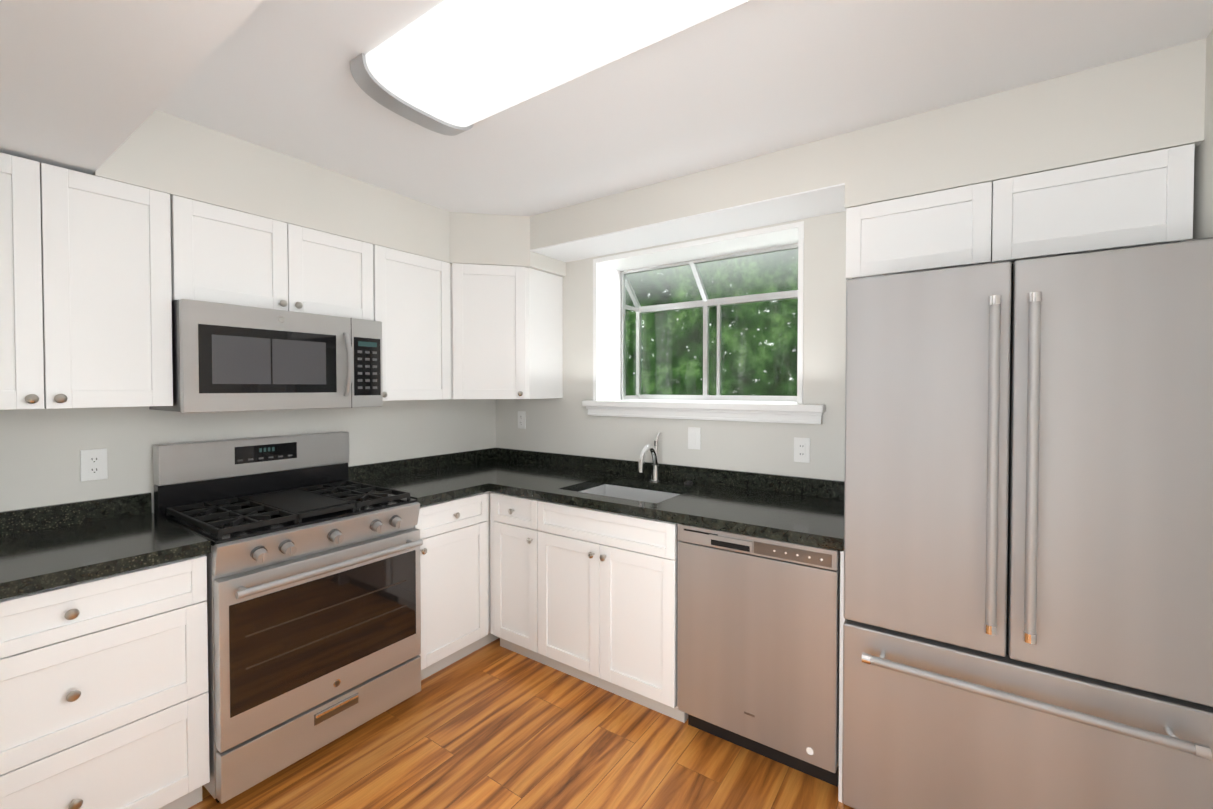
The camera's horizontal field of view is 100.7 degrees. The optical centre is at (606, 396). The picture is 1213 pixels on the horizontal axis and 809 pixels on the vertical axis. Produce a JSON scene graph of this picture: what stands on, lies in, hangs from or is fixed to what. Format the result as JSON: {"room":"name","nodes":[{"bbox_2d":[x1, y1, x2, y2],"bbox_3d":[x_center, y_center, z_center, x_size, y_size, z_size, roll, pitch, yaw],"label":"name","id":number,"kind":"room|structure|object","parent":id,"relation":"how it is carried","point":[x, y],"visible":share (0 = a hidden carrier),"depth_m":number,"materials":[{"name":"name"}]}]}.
{"room":"kitchen","nodes":[
{"label":"kitchen","id":0,"kind":"room"},
{"bbox_2d":[0,399,495,512],"bbox_3d":[-1.983,0.085,1.908,0.120,2.600,4.590,1,1,35],"label":"wall","id":1,"kind":"structure","parent":0,"point":[40,449],"depth_m":2.03,"materials":[{"name":"beige paint"}]},
{"bbox_2d":[0,152,179,409],"bbox_3d":[-1.883,-0.344,1.653,0.324,0.763,0.628,1,1,35],"label":"upper cabinet","id":2,"kind":"object","parent":1,"relation":"attached to","point":[98,275],"depth_m":1.64,"materials":[{"name":"white paint"}]},
{"bbox_2d":[80,448,107,481],"bbox_3d":[-1.921,0.256,1.885,0.008,0.116,0.072,1,1,35],"label":"outlet","id":3,"kind":"object","parent":1,"relation":"attached to","point":[93,464],"visible":1,"depth_m":1.88,"materials":[{"name":"white plastic"}]},
{"bbox_2d":[0,449,495,536],"bbox_3d":[-1.485,0.417,2.506,0.020,0.080,2.466,1,1,35],"label":"backsplash","id":4,"kind":"structure","parent":1,"relation":"attached to","point":[43,517],"depth_m":1.93,"materials":[{"name":"black stone"}]},
{"bbox_2d":[176,196,371,319],"bbox_3d":[-1.483,-0.547,2.225,0.324,0.377,0.765,1,1,35],"label":"upper cabinet","id":5,"kind":"object","parent":1,"relation":"attached to","point":[228,256],"depth_m":2.08,"materials":[{"name":"white paint"}]},
{"bbox_2d":[149,299,382,412],"bbox_3d":[-1.430,-0.151,2.195,0.453,0.407,0.758,1,1,35],"label":"over-the-range microwave","id":6,"kind":"object","parent":5,"relation":"attached to","point":[229,358],"visible":1,"depth_m":2.01,"materials":[{"name":"silver metal"}]},
{"bbox_2d":[372,244,447,400],"bbox_3d":[-1.100,-0.363,2.738,0.372,0.763,0.501,1,1,35],"label":"upper cabinet","id":7,"kind":"object","parent":1,"relation":"attached to","point":[410,291],"depth_m":2.63,"materials":[{"name":"white paint"}]},
{"bbox_2d":[448,263,562,398],"bbox_3d":[-0.726,-0.368,3.069,0.610,0.763,0.693,1,1,35],"label":"upper cabinet","id":8,"kind":"object","parent":1,"relation":"attached to","point":[505,323],"depth_m":2.89,"materials":[{"name":"white paint"}]},
{"bbox_2d":[188,638,853,808],"bbox_3d":[-0.609,1.431,0.978,3.465,0.060,4.590,1,1,35],"label":"floor","id":9,"kind":"structure","parent":0,"point":[494,724],"depth_m":1.91,"materials":[{"name":"brown wood"}]},
{"bbox_2d":[0,557,209,808],"bbox_3d":[-1.756,0.954,1.591,0.629,0.874,0.632,1,1,35],"label":"base cabinet","id":10,"kind":"object","parent":9,"relation":"on","point":[104,696],"depth_m":1.48,"materials":[{"name":"white paint"}]},
{"bbox_2d":[0,513,210,600],"bbox_3d":[-1.747,0.494,1.575,0.653,0.042,0.636,1,1,35],"label":"countertop","id":11,"kind":"structure","parent":10,"relation":"on","point":[39,560],"depth_m":1.56,"materials":[{"name":"black stone"}]},
{"bbox_2d":[153,431,422,803],"bbox_3d":[-1.297,0.786,2.123,0.733,1.190,0.758,1,1,35],"label":"gas range","id":12,"kind":"object","parent":9,"relation":"on","point":[313,600],"visible":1,"depth_m":1.95,"materials":[{"name":"silver metal"}]},
{"bbox_2d":[414,493,483,679],"bbox_3d":[-0.993,0.935,2.672,0.650,0.874,0.471,1,1,35],"label":"base cabinet","id":13,"kind":"object","parent":9,"relation":"on","point":[452,549],"depth_m":2.48,"materials":[{"name":"white paint"}]},
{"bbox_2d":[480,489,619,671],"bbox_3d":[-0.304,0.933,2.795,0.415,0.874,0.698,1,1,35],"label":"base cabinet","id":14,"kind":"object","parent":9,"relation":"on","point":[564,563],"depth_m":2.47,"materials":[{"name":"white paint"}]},
{"bbox_2d":[353,461,563,504],"bbox_3d":[-0.818,0.471,2.912,0.653,0.042,1.080,1,1,35],"label":"countertop","id":15,"kind":"structure","parent":14,"relation":"on","point":[423,485],"depth_m":2.77,"materials":[{"name":"black stone"}]},
{"bbox_2d":[488,469,843,552],"bbox_3d":[0.270,0.479,2.416,1.701,0.042,0.653,1,1,35],"label":"countertop","id":16,"kind":"structure","parent":14,"relation":"on","point":[798,518],"depth_m":2.12,"materials":[{"name":"black stone"}]},
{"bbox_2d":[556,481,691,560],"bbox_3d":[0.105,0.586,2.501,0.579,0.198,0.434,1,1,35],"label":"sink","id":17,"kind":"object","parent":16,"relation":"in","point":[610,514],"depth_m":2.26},
{"bbox_2d":[636,433,663,480],"bbox_3d":[0.226,0.325,2.648,0.068,0.258,0.204,1,1,35],"label":"faucet","id":18,"kind":"object","parent":16,"relation":"on","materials":[{"name":"silver metal"}]},
{"bbox_2d":[678,524,839,786],"bbox_3d":[0.702,0.946,2.116,0.600,0.870,0.612,1,1,35],"label":"dishwasher","id":19,"kind":"object","parent":9,"relation":"on","point":[758,643],"visible":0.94,"depth_m":1.85,"materials":[{"name":"silver metal"}]},
{"bbox_2d":[842,237,1212,808],"bbox_3d":[1.282,0.502,1.632,0.839,1.775,0.742,1,1,35],"label":"refrigerator","id":20,"kind":"object","parent":9,"relation":"on","point":[1028,558],"visible":1,"depth_m":1.35,"materials":[{"name":"silver metal"}]},
{"bbox_2d":[0,0,1212,276],"bbox_3d":[-0.609,-0.956,0.936,3.465,0.485,4.590,1,1,35],"label":"ceiling","id":21,"kind":"structure","parent":0,"point":[90,86],"depth_m":1.68,"materials":[{"name":"white paint"}]},
{"bbox_2d":[350,0,749,135],"bbox_3d":[-0.131,-0.959,1.323,1.270,0.088,0.420,1,1,35],"label":"ceiling light fixture","id":22,"kind":"object","parent":21,"relation":"attached to","point":[450,67],"visible":0.98,"depth_m":1.36,"materials":[{"name":"white plastic"}]},
{"bbox_2d":[496,211,846,480],"bbox_3d":[0.628,0.071,2.725,3.180,2.600,0.270,1,1,35],"label":"wall","id":23,"kind":"structure","parent":0,"point":[563,425],"depth_m":2.58,"materials":[{"name":"beige paint"}]},
{"bbox_2d":[518,411,525,428],"bbox_3d":[-0.572,0.159,3.388,0.072,0.116,0.008,1,1,35],"label":"outlet","id":24,"kind":"object","parent":23,"relation":"attached to","point":[521,414],"depth_m":3.38,"materials":[{"name":"white plastic"}]},
{"bbox_2d":[496,449,844,500],"bbox_3d":[0.183,0.410,2.861,2.354,0.080,0.020,1,1,35],"label":"backsplash","id":25,"kind":"structure","parent":23,"relation":"attached to","point":[814,487],"depth_m":2.62,"materials":[{"name":"black stone"}]},
{"bbox_2d":[688,427,700,449],"bbox_3d":[0.465,0.223,2.668,0.072,0.116,0.009,1,1,35],"label":"light switch","id":26,"kind":"object","parent":23,"relation":"attached to","point":[694,434],"depth_m":2.66,"materials":[{"name":"white plastic"}]},
{"bbox_2d":[582,221,825,423],"bbox_3d":[0.576,-0.353,2.869,1.360,0.942,0.582,1,1,35],"label":"window","id":27,"kind":"structure","parent":23,"relation":"in","point":[607,401],"depth_m":2.96,"materials":[{"name":"white paint"}]},
{"bbox_2d":[794,437,809,462],"bbox_3d":[0.915,0.251,2.357,0.072,0.116,0.009,1,1,35],"label":"outlet","id":28,"kind":"object","parent":23,"relation":"attached to","point":[801,449],"depth_m":2.35,"materials":[{"name":"white plastic"}]},
{"bbox_2d":[846,144,1194,279],"bbox_3d":[1.390,-0.590,1.820,0.909,0.269,0.324,1,1,35],"label":"upper cabinet","id":29,"kind":"object","parent":23,"relation":"attached to","point":[1140,200],"visible":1,"depth_m":1.63,"materials":[{"name":"white paint"}]},
{"bbox_2d":[1193,29,1212,238],"bbox_3d":[0.764,0.118,0.001,0.120,2.600,4.590,1,1,35],"label":"wall","id":30,"kind":"structure","parent":0,"point":[1203,156],"depth_m":1.40,"materials":[{"name":"beige paint"}]},
{"label":"outside","id":31,"kind":"structure","parent":0,"visible":0},
{"bbox_2d":[625,249,797,395],"bbox_3d":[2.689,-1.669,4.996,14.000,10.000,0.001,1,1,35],"label":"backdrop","id":32,"kind":"structure","parent":31,"point":[769,273],"depth_m":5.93,"materials":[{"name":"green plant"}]}
]}

